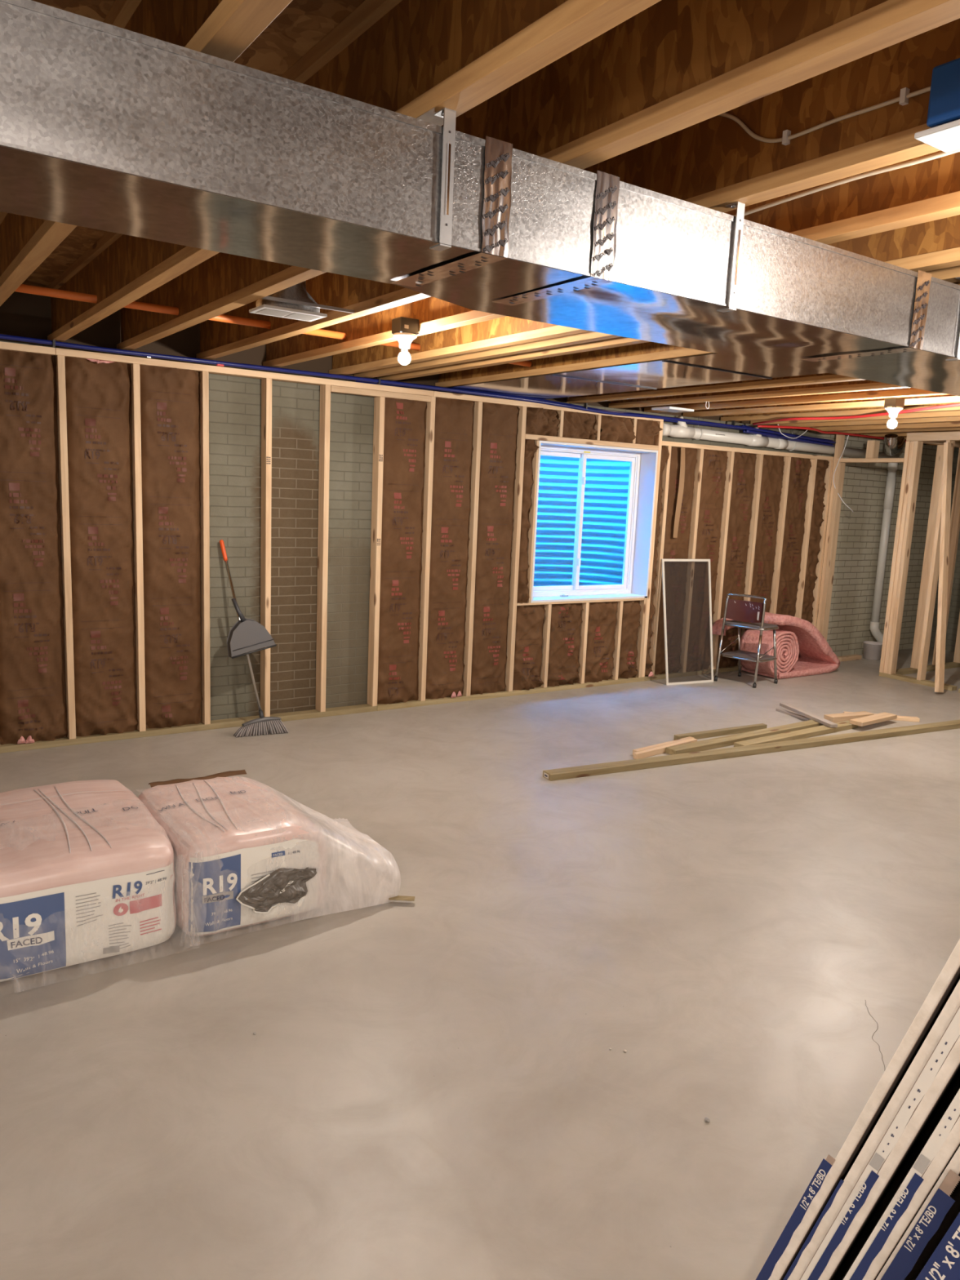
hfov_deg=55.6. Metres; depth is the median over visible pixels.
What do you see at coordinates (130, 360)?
plate
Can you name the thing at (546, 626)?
stud
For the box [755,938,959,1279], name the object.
sheet
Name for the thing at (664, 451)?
stud
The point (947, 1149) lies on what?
sheet
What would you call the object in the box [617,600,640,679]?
insulation batt
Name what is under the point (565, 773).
board
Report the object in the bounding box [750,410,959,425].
joist
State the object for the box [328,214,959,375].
joist
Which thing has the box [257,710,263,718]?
socket
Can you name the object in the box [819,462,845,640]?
post
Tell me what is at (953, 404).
pipe
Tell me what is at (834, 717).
board
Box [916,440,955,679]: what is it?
stud
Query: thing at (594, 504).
window
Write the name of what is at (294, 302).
ceiling register
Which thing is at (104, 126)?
duct
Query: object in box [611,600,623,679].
stud
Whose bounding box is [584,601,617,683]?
insulation batt
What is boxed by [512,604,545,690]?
insulation batt
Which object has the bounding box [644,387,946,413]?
joist
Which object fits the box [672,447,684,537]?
paper strip
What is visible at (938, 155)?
cable
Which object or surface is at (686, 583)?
screen
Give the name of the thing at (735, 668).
plate
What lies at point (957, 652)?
stud
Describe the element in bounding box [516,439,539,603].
insulation batt
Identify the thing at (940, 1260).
sheet
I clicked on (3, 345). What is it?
plate
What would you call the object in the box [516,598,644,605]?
sill
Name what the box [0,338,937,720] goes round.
wall
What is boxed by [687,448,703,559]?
stud
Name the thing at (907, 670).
plate
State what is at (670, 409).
ceiling register
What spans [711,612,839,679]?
roll
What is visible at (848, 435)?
cable
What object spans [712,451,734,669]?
stud
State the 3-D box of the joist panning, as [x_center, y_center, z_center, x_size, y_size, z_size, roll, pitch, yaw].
[1.104,-1.556,5.355,0.885,0.008,3.500,-4,11,-34]
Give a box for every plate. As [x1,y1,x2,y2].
[0,333,835,444]
[0,341,55,355]
[0,703,377,753]
[53,347,433,396]
[377,676,644,711]
[433,391,663,422]
[644,673,666,680]
[662,440,833,460]
[713,665,742,673]
[879,671,956,690]
[895,667,917,675]
[906,431,959,441]
[923,440,946,444]
[926,664,935,671]
[944,662,959,669]
[954,441,959,447]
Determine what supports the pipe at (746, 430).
on the drain pipe at (682, 430)
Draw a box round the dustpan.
[226,598,276,658]
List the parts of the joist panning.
metal panel, metal panel, metal panel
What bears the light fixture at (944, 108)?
attached to the joist at (713, 163)
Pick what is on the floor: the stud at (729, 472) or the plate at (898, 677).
the plate at (898, 677)
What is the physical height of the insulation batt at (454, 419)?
2.217 m
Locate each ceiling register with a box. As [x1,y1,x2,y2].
[248,280,354,321]
[651,406,693,413]
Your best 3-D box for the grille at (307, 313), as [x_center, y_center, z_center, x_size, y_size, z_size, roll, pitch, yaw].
[-0.806,-1.372,3.823,0.280,0.013,0.170,-4,11,-34]
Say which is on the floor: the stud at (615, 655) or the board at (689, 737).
the board at (689, 737)
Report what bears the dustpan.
on the broom
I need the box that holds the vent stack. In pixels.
[869,462,897,642]
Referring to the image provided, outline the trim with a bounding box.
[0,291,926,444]
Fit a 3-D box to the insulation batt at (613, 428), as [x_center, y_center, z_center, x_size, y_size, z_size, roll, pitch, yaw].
[1.120,-1.731,7.481,0.363,0.201,0.181,-4,11,-34]
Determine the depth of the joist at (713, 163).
2.14 m
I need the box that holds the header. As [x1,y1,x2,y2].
[837,457,903,462]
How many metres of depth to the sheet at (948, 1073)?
1.07 m
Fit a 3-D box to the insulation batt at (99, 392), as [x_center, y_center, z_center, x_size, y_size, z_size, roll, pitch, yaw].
[-2.248,-0.518,5.420,0.366,2.217,0.125,-4,11,-34]
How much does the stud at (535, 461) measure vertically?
1.265 m
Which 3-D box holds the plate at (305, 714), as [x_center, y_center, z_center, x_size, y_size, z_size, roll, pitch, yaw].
[-3.356,0.665,4.884,6.260,0.038,0.089,-4,11,-34]
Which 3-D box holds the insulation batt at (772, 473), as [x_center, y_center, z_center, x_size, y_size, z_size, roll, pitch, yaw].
[2.743,-0.759,8.828,0.366,2.021,0.124,-4,11,-34]
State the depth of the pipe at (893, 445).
9.14 m
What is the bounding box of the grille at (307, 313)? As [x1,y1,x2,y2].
[248,304,327,321]
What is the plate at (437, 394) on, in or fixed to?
on the stud at (521, 435)
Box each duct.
[0,0,959,395]
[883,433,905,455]
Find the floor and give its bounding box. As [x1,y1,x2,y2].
[0,647,959,1279]
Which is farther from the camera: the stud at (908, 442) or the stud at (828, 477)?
the stud at (828, 477)
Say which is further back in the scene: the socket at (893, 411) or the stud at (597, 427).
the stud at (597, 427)
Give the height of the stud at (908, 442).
2.198 m
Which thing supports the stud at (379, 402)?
on the plate at (305, 714)
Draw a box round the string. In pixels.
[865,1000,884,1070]
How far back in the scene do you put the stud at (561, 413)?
7.14 m
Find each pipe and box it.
[243,363,833,440]
[355,380,828,443]
[662,415,899,457]
[741,424,777,431]
[742,430,824,445]
[745,429,834,446]
[752,403,959,425]
[756,424,906,442]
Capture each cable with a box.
[718,86,930,142]
[733,149,959,216]
[777,423,808,438]
[832,435,853,511]
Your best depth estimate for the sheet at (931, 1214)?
1.04 m
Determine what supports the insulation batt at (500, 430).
on the plate at (610, 682)
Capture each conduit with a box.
[14,284,420,351]
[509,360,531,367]
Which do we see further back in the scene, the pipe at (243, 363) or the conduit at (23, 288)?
the pipe at (243, 363)
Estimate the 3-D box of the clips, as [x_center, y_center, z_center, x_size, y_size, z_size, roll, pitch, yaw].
[0.790,-1.139,1.986,0.014,0.028,0.302,-4,11,-34]
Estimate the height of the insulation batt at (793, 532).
2.021 m
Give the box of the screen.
[661,559,713,684]
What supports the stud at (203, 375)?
on the plate at (305, 714)
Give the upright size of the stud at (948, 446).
2.206 m
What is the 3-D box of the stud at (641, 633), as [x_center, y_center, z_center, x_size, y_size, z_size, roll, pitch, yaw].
[1.411,-0.033,8.049,0.035,0.726,0.089,-4,11,-34]
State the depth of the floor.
2.83 m
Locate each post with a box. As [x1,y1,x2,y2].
[816,434,844,631]
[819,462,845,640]
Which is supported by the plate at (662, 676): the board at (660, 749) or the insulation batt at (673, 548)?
the insulation batt at (673, 548)
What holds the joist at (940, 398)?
attached to the ceiling
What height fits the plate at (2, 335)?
0.108 m
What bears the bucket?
on the floor
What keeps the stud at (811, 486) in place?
on the plate at (735, 668)
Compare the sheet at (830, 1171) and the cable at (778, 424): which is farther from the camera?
the cable at (778, 424)
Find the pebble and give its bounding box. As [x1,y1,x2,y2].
[704,1117,710,1122]
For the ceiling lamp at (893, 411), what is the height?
0.138 m
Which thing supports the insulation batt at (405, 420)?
on the plate at (610, 682)
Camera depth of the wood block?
9.67 m
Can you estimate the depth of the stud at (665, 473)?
7.99 m
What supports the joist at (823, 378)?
attached to the ceiling
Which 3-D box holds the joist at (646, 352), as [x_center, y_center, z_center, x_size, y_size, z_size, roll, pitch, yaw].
[2.412,-1.226,2.711,0.060,0.301,9.632,-4,11,-34]
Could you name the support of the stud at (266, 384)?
on the plate at (305, 714)
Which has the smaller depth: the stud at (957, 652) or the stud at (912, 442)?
the stud at (912, 442)
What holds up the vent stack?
on the floor
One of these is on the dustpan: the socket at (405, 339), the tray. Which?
the tray
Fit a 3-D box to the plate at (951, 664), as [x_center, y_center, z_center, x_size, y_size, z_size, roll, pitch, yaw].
[4.849,0.282,9.408,0.514,0.038,0.198,-4,11,-34]
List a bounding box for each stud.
[54,355,75,739]
[129,363,146,731]
[199,371,210,724]
[260,377,271,716]
[315,384,330,711]
[367,396,385,706]
[417,395,435,701]
[462,401,482,696]
[504,406,526,691]
[527,440,538,602]
[540,604,551,688]
[555,410,564,436]
[577,602,589,684]
[593,414,601,439]
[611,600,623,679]
[630,418,636,443]
[635,595,647,677]
[641,421,663,677]
[648,445,671,675]
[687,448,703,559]
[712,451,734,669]
[737,453,763,666]
[768,456,791,613]
[794,458,817,618]
[811,460,833,627]
[865,440,879,457]
[879,440,910,672]
[883,440,914,673]
[887,440,923,674]
[910,444,943,668]
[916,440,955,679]
[932,448,959,665]
[934,441,952,692]
[953,612,959,662]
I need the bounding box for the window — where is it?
[524,434,658,602]
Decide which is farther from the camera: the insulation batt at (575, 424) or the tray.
the insulation batt at (575, 424)
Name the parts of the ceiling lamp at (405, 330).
bulb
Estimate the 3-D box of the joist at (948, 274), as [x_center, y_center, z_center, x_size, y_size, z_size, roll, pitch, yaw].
[1.870,-1.189,2.343,0.060,0.301,9.632,-4,11,-34]
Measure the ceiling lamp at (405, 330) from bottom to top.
0.208 m
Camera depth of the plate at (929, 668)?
9.26 m
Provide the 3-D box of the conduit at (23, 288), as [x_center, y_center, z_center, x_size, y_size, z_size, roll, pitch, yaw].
[-1.465,-1.609,4.466,2.770,0.048,0.037,-4,11,-34]
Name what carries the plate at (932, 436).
on the stud at (935, 564)
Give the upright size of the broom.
1.227 m
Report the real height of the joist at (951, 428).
0.301 m
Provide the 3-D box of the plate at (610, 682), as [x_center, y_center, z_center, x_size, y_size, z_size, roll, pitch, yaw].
[0.336,0.415,7.391,2.676,0.038,0.089,-4,11,-34]
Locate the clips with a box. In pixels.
[782,87,910,145]
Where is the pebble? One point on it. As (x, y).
(706, 1119)
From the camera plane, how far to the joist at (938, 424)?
8.38 m
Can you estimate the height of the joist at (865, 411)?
0.301 m
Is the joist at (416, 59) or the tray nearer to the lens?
the joist at (416, 59)
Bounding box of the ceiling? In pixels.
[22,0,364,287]
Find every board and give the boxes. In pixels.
[330,385,431,402]
[542,720,959,781]
[632,736,694,755]
[632,737,697,759]
[665,720,822,755]
[673,723,767,740]
[733,720,857,746]
[775,708,811,720]
[779,702,837,727]
[823,711,874,722]
[843,711,919,722]
[849,712,897,726]
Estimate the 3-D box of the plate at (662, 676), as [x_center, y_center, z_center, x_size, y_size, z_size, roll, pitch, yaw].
[1.559,0.350,8.114,0.388,0.038,0.169,-4,11,-34]
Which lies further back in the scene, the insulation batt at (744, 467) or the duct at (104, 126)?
the insulation batt at (744, 467)
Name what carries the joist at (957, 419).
attached to the ceiling
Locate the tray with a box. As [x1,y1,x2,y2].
[226,617,275,657]
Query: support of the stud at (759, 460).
on the plate at (735, 668)
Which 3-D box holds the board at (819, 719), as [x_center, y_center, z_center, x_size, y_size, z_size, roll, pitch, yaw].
[2.468,0.562,6.864,0.060,0.026,0.676,0,10,-13]
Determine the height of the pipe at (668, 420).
0.101 m
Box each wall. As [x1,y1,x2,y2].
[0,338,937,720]
[929,447,959,651]
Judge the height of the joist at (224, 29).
0.301 m
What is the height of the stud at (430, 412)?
2.217 m
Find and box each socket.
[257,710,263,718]
[393,332,417,348]
[884,406,902,417]
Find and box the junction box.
[884,397,904,408]
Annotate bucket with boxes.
[862,640,882,660]
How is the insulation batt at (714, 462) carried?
on the plate at (735, 668)
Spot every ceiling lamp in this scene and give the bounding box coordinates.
[391,316,420,364]
[884,406,902,428]
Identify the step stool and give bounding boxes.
[714,593,778,688]
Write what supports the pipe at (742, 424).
on the drain pipe at (682, 430)
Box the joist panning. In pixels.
[448,353,826,399]
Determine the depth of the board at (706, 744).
6.14 m
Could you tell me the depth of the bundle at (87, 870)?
3.02 m
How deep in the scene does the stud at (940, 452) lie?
8.97 m
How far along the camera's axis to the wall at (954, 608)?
10.57 m
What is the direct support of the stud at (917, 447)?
on the plate at (898, 677)
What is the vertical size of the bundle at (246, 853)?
0.386 m
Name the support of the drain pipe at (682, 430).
attached to the vent stack
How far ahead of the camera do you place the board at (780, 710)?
7.01 m
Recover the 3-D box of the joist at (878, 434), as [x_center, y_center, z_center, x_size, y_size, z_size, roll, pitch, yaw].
[6.673,-1.514,5.604,0.060,0.301,9.632,-4,11,-34]
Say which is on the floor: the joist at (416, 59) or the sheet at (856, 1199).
the sheet at (856, 1199)
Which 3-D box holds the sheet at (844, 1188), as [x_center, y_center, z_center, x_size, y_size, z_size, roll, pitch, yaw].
[1.213,0.681,2.049,0.419,1.314,2.441,11,12,41]
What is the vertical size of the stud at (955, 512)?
2.198 m
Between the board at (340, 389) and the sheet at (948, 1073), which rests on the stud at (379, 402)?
the board at (340, 389)
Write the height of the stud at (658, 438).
2.217 m
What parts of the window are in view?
fixed sash, pane, window header, sliding sash, pane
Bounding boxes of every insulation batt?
[0,349,67,744]
[64,356,137,736]
[139,364,202,728]
[377,397,426,704]
[425,397,474,698]
[470,402,519,694]
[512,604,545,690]
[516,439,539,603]
[525,407,559,436]
[546,603,583,686]
[561,411,596,439]
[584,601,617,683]
[598,415,635,443]
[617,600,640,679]
[635,419,662,444]
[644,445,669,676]
[654,446,697,675]
[694,449,728,626]
[715,452,756,667]
[750,454,784,612]
[776,457,811,616]
[798,459,829,656]
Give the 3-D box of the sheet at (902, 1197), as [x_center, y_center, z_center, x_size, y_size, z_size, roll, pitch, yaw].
[1.252,0.688,2.014,0.419,1.314,2.443,11,12,41]
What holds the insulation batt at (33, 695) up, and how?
on the plate at (305, 714)
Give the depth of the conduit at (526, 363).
5.66 m
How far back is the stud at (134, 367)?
5.49 m
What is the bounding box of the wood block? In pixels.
[837,654,862,661]
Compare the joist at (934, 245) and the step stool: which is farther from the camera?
the step stool
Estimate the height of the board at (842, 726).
0.036 m
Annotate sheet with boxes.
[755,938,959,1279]
[782,979,959,1279]
[800,1007,959,1279]
[817,1035,959,1279]
[841,1084,959,1279]
[862,1115,959,1279]
[874,1143,959,1279]
[903,1173,959,1279]
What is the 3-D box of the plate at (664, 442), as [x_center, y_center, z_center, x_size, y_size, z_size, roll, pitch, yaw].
[2.526,-1.757,8.486,2.410,0.038,0.089,-4,11,-34]
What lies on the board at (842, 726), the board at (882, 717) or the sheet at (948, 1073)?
the board at (882, 717)
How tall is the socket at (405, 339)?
0.062 m
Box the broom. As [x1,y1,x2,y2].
[219,539,288,737]
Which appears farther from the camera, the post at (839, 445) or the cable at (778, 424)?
the post at (839, 445)
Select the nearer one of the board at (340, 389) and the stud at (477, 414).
the board at (340, 389)
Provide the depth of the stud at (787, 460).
8.87 m
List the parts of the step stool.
leg, leg, backrest, frame, seat, leg, leg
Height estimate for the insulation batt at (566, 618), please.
0.689 m
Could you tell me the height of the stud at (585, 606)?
0.689 m
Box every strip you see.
[388,895,414,901]
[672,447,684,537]
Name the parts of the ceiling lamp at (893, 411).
bulb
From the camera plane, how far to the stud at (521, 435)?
7.09 m
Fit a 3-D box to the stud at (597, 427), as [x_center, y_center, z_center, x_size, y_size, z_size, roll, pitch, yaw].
[0.940,-1.725,7.394,0.030,0.201,0.089,-4,11,-34]
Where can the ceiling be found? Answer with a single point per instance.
(302, 24)
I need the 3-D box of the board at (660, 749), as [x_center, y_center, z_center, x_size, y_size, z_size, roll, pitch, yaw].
[1.202,0.701,5.877,0.624,0.038,0.037,-6,12,-41]
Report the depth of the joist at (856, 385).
6.34 m
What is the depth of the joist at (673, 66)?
1.82 m
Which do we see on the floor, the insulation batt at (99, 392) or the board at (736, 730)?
the board at (736, 730)
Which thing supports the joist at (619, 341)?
attached to the ceiling
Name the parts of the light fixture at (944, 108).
mounting plate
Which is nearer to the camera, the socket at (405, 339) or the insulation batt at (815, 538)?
the socket at (405, 339)
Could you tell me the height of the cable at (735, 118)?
0.169 m
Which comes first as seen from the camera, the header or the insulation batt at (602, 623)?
the insulation batt at (602, 623)
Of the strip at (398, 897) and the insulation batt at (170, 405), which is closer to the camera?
the strip at (398, 897)
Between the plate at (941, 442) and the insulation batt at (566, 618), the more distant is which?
the plate at (941, 442)
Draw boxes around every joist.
[0,0,292,306]
[46,0,661,342]
[116,0,959,350]
[195,17,959,359]
[262,150,959,367]
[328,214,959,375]
[354,265,959,377]
[377,281,959,381]
[435,342,715,387]
[566,373,864,404]
[608,379,909,408]
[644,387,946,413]
[682,394,959,417]
[720,402,959,421]
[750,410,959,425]
[777,416,959,426]
[808,421,959,431]
[829,426,959,433]
[856,431,958,437]
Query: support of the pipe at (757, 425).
attached to the joist at (878, 434)
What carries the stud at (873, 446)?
on the header
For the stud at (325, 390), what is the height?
2.217 m
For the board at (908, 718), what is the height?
0.028 m
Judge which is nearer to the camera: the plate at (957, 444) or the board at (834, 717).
the board at (834, 717)
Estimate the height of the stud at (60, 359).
2.217 m
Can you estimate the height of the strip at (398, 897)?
0.003 m
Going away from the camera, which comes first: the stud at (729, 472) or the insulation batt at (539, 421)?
the insulation batt at (539, 421)
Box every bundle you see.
[0,779,176,982]
[138,769,400,936]
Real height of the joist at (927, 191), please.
0.301 m
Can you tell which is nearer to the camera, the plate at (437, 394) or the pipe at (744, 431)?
the plate at (437, 394)
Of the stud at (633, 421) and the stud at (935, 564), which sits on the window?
the stud at (633, 421)
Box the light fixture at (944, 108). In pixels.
[914,57,959,152]
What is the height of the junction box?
0.060 m

